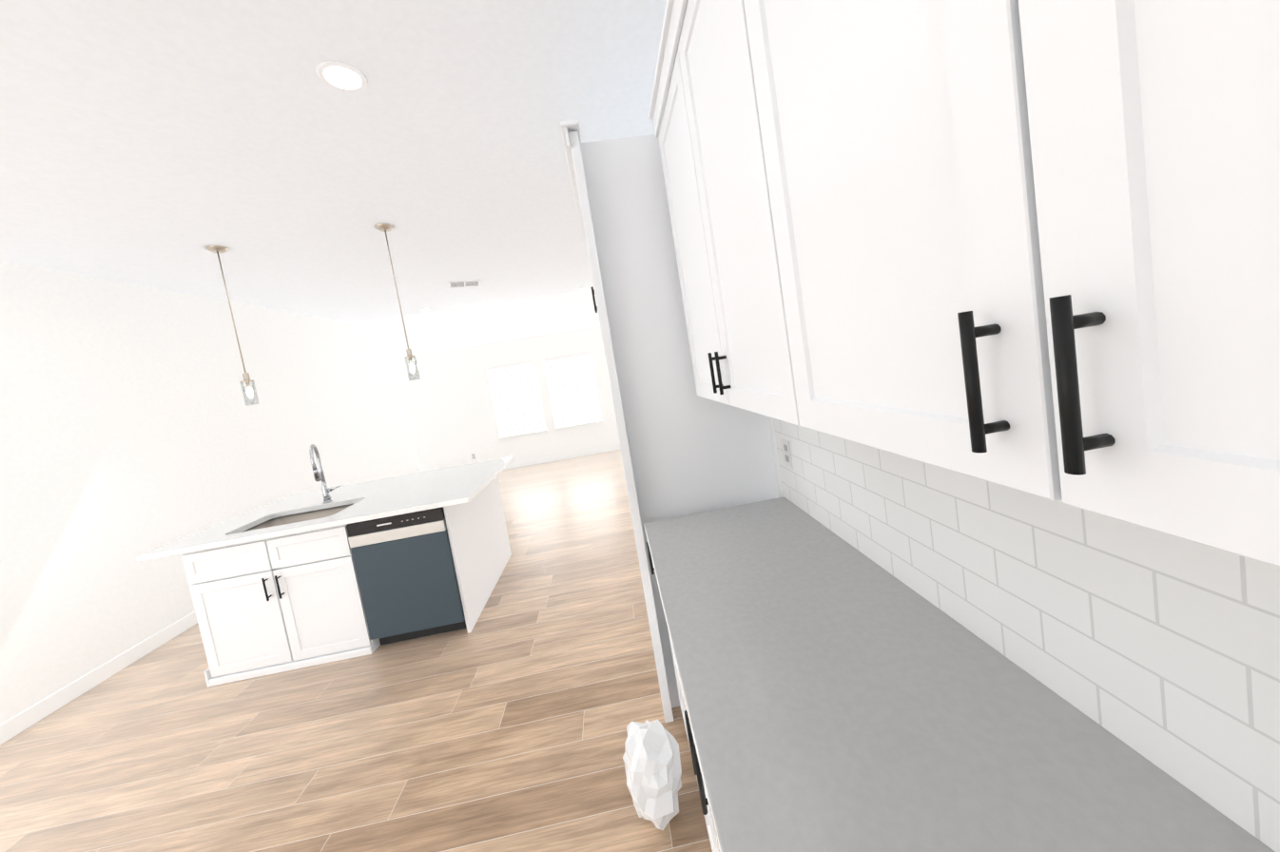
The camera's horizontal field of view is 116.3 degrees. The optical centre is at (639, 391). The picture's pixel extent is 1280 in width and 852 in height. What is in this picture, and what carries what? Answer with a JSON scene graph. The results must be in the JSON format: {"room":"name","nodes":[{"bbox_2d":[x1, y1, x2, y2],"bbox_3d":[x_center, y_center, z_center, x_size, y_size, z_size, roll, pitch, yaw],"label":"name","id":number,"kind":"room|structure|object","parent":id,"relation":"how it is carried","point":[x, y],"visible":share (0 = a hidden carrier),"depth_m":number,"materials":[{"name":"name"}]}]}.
{"room":"kitchen","nodes":[
{"label":"kitchen","id":0,"kind":"room"},
{"bbox_2d":[0,261,418,724],"bbox_3d":[-4.078,0.533,2.706,0.150,3.050,9.540,-9,4,-4],"label":"wall","id":1,"kind":"structure","parent":0,"point":[133,425],"depth_m":3.19,"materials":[{"name":"white paint"}]},
{"bbox_2d":[0,610,197,745],"bbox_3d":[-3.771,1.966,2.872,0.014,0.108,9.360,-9,4,-4],"label":"baseboard","id":2,"kind":"structure","parent":1,"relation":"attached to","point":[24,720],"depth_m":2.71,"materials":[{"name":"white wood"}]},
{"bbox_2d":[0,0,666,358],"bbox_3d":[0.887,-1.614,3.066,10.670,0.830,9.700,-9,4,-4],"label":"ceiling","id":3,"kind":"structure","parent":0,"point":[160,145],"depth_m":2.01,"materials":[{"name":"white paint"}]},
{"bbox_2d":[204,245,258,405],"bbox_3d":[-3.030,-0.482,2.974,0.124,1.174,0.124,-9,4,-4],"label":"pendant light","id":4,"kind":"object","parent":3,"relation":"hanging from","point":[217,249],"visible":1,"depth_m":2.98,"materials":[{"name":"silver metal"}]},
{"bbox_2d":[315,60,368,92],"bbox_3d":[-1.203,-1.272,1.610,0.170,0.006,0.170,-9,4,-4],"label":"recessed light","id":5,"kind":"object","parent":3,"relation":"in","point":[342,76],"visible":1,"depth_m":1.60,"materials":[{"name":"white plastic"}]},
{"bbox_2d":[374,223,420,380],"bbox_3d":[-1.848,-0.674,3.059,0.124,1.180,0.124,-9,4,-4],"label":"pendant light","id":6,"kind":"object","parent":3,"relation":"hanging from","point":[385,227],"visible":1,"depth_m":3.06,"materials":[{"name":"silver metal"}]},
{"bbox_2d":[448,279,480,288],"bbox_3d":[-2.186,-1.347,4.963,0.360,0.008,0.300,-11,4,-24],"label":"ceiling vent","id":7,"kind":"object","parent":3,"relation":"in","point":[463,283],"visible":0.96,"depth_m":4.95,"materials":[{"name":"white plastic"}]},
{"bbox_2d":[0,449,712,851],"bbox_3d":[1.341,1.229,3.263,10.670,0.100,9.700,-9,4,-4],"label":"floor","id":8,"kind":"structure","parent":0,"point":[517,710],"depth_m":1.99,"materials":[{"name":"brown wood"}]},
{"bbox_2d":[135,478,511,687],"bbox_3d":[-2.151,1.295,3.139,1.833,0.885,1.223,-9,4,-4],"label":"kitchen island","id":9,"kind":"object","parent":8,"relation":"on","point":[324,573],"depth_m":2.57,"materials":[{"name":"white paint"}]},
{"bbox_2d":[135,456,512,558],"bbox_3d":[-2.149,0.829,3.122,2.010,0.035,1.235,-9,4,-4],"label":"island countertop","id":10,"kind":"structure","parent":9,"relation":"on","point":[460,485],"depth_m":2.92,"materials":[{"name":"white stone"}]},
{"bbox_2d":[242,501,352,531],"bbox_3d":[-2.400,1.004,2.840,0.742,0.217,0.457,-9,4,-4],"label":"sink","id":11,"kind":"object","parent":10,"relation":"in","point":[327,510],"depth_m":3.03,"materials":[{"name":"silver metal"}]},
{"bbox_2d":[299,444,341,504],"bbox_3d":[-2.430,0.625,3.009,0.146,0.470,0.242,-9,4,-4],"label":"faucet","id":12,"kind":"object","parent":10,"relation":"on","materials":[{"name":"silver metal"}]},
{"bbox_2d":[345,479,492,645],"bbox_3d":[-1.546,1.216,2.918,0.598,0.879,0.661,-9,4,-4],"label":"dishwasher","id":13,"kind":"object","parent":9,"relation":"in","point":[405,570],"depth_m":2.59,"materials":[{"name":"blue"}]},
{"bbox_2d":[622,718,681,830],"bbox_3d":[0.047,1.338,1.417,0.206,0.339,0.233,-9,4,-4],"label":"plastic wrap","id":14,"kind":"object","parent":8,"relation":"on","point":[652,763],"visible":1,"depth_m":1.35,"materials":[{"name":"white plastic"}]},
{"bbox_2d":[661,616,692,758],"bbox_3d":[0.438,0.992,1.541,0.607,0.885,0.457,-9,4,-4],"label":"base cabinet","id":15,"kind":"object","parent":8,"relation":"on","point":[672,669],"depth_m":1.83,"materials":[{"name":"white paint"}]},
{"bbox_2d":[677,684,715,851],"bbox_3d":[0.493,1.031,0.859,0.607,0.885,0.912,-9,4,-4],"label":"base cabinet","id":16,"kind":"object","parent":8,"relation":"on","point":[696,770],"depth_m":0.85,"materials":[{"name":"white paint"}]},
{"bbox_2d":[642,494,1279,851],"bbox_3d":[0.409,0.582,0.790,0.637,0.035,1.900,-9,4,-4],"label":"countertop","id":17,"kind":"structure","parent":16,"relation":"on","point":[832,705],"depth_m":0.68,"materials":[{"name":"grey stone"}]},
{"bbox_2d":[395,327,619,472],"bbox_3d":[0.710,-0.592,7.903,10.670,3.050,0.160,-9,4,-4],"label":"wall","id":18,"kind":"structure","parent":0,"point":[451,409],"depth_m":7.58,"materials":[{"name":"white paint"}]},
{"bbox_2d":[487,361,546,436],"bbox_3d":[-2.358,0.142,7.668,0.888,1.332,0.047,-9,4,-4],"label":"window blind","id":19,"kind":"object","parent":18,"relation":"attached to","point":[516,395],"visible":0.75,"depth_m":7.67,"materials":[{"name":"white fabric"}]},
{"bbox_2d":[497,427,548,442],"bbox_3d":[-2.351,0.185,7.672,0.970,1.423,0.155,-9,4,-4],"label":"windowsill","id":20,"kind":"structure","parent":18,"relation":"in","point":[524,436],"depth_m":7.66,"materials":[{"name":"white plastic"}]},
{"bbox_2d":[504,444,620,469],"bbox_3d":[0.948,0.863,7.914,10.370,0.108,0.040,-9,4,-4],"label":"baseboard","id":21,"kind":"structure","parent":18,"relation":"attached to","point":[613,447],"depth_m":7.75,"materials":[{"name":"white wood"}]},
{"bbox_2d":[548,354,603,432],"bbox_3d":[-1.293,0.011,7.747,0.980,1.423,0.155,-9,4,-4],"label":"window","id":22,"kind":"structure","parent":18,"relation":"in","point":[578,426],"depth_m":7.74,"materials":[{"name":"white plastic"}]},
{"bbox_2d":[543,352,601,427],"bbox_3d":[-1.300,-0.032,7.743,0.898,1.332,0.047,-9,4,-4],"label":"window blind","id":23,"kind":"object","parent":22,"relation":"attached to","point":[572,389],"visible":0.92,"depth_m":7.75,"materials":[{"name":"white fabric"}]},
{"bbox_2d":[768,416,783,497],"bbox_3d":[0.696,-0.086,0.660,0.120,3.050,4.470,-9,4,-4],"label":"wall","id":24,"kind":"structure","parent":0,"point":[771,425],"depth_m":1.80,"materials":[{"name":"white paint"}]},
{"bbox_2d":[570,134,680,330],"bbox_3d":[0.062,-0.799,2.259,0.667,0.665,1.053,-9,4,-4],"label":"upper cabinet","id":25,"kind":"object","parent":24,"relation":"attached to","point":[620,187],"depth_m":1.71,"materials":[{"name":"white paint"}]},
{"bbox_2d":[653,0,787,433],"bbox_3d":[0.348,-0.527,1.218,0.316,1.109,0.914,-9,4,-4],"label":"upper cabinet","id":26,"kind":"object","parent":24,"relation":"attached to","point":[702,143],"depth_m":1.09,"materials":[{"name":"white paint"}]},
{"bbox_2d":[730,0,1279,612],"bbox_3d":[0.424,-0.473,0.272,0.316,1.109,0.986,-9,4,-4],"label":"upper cabinet","id":27,"kind":"object","parent":24,"relation":"attached to","point":[970,308],"depth_m":0.33,"materials":[{"name":"white paint"}]}
]}

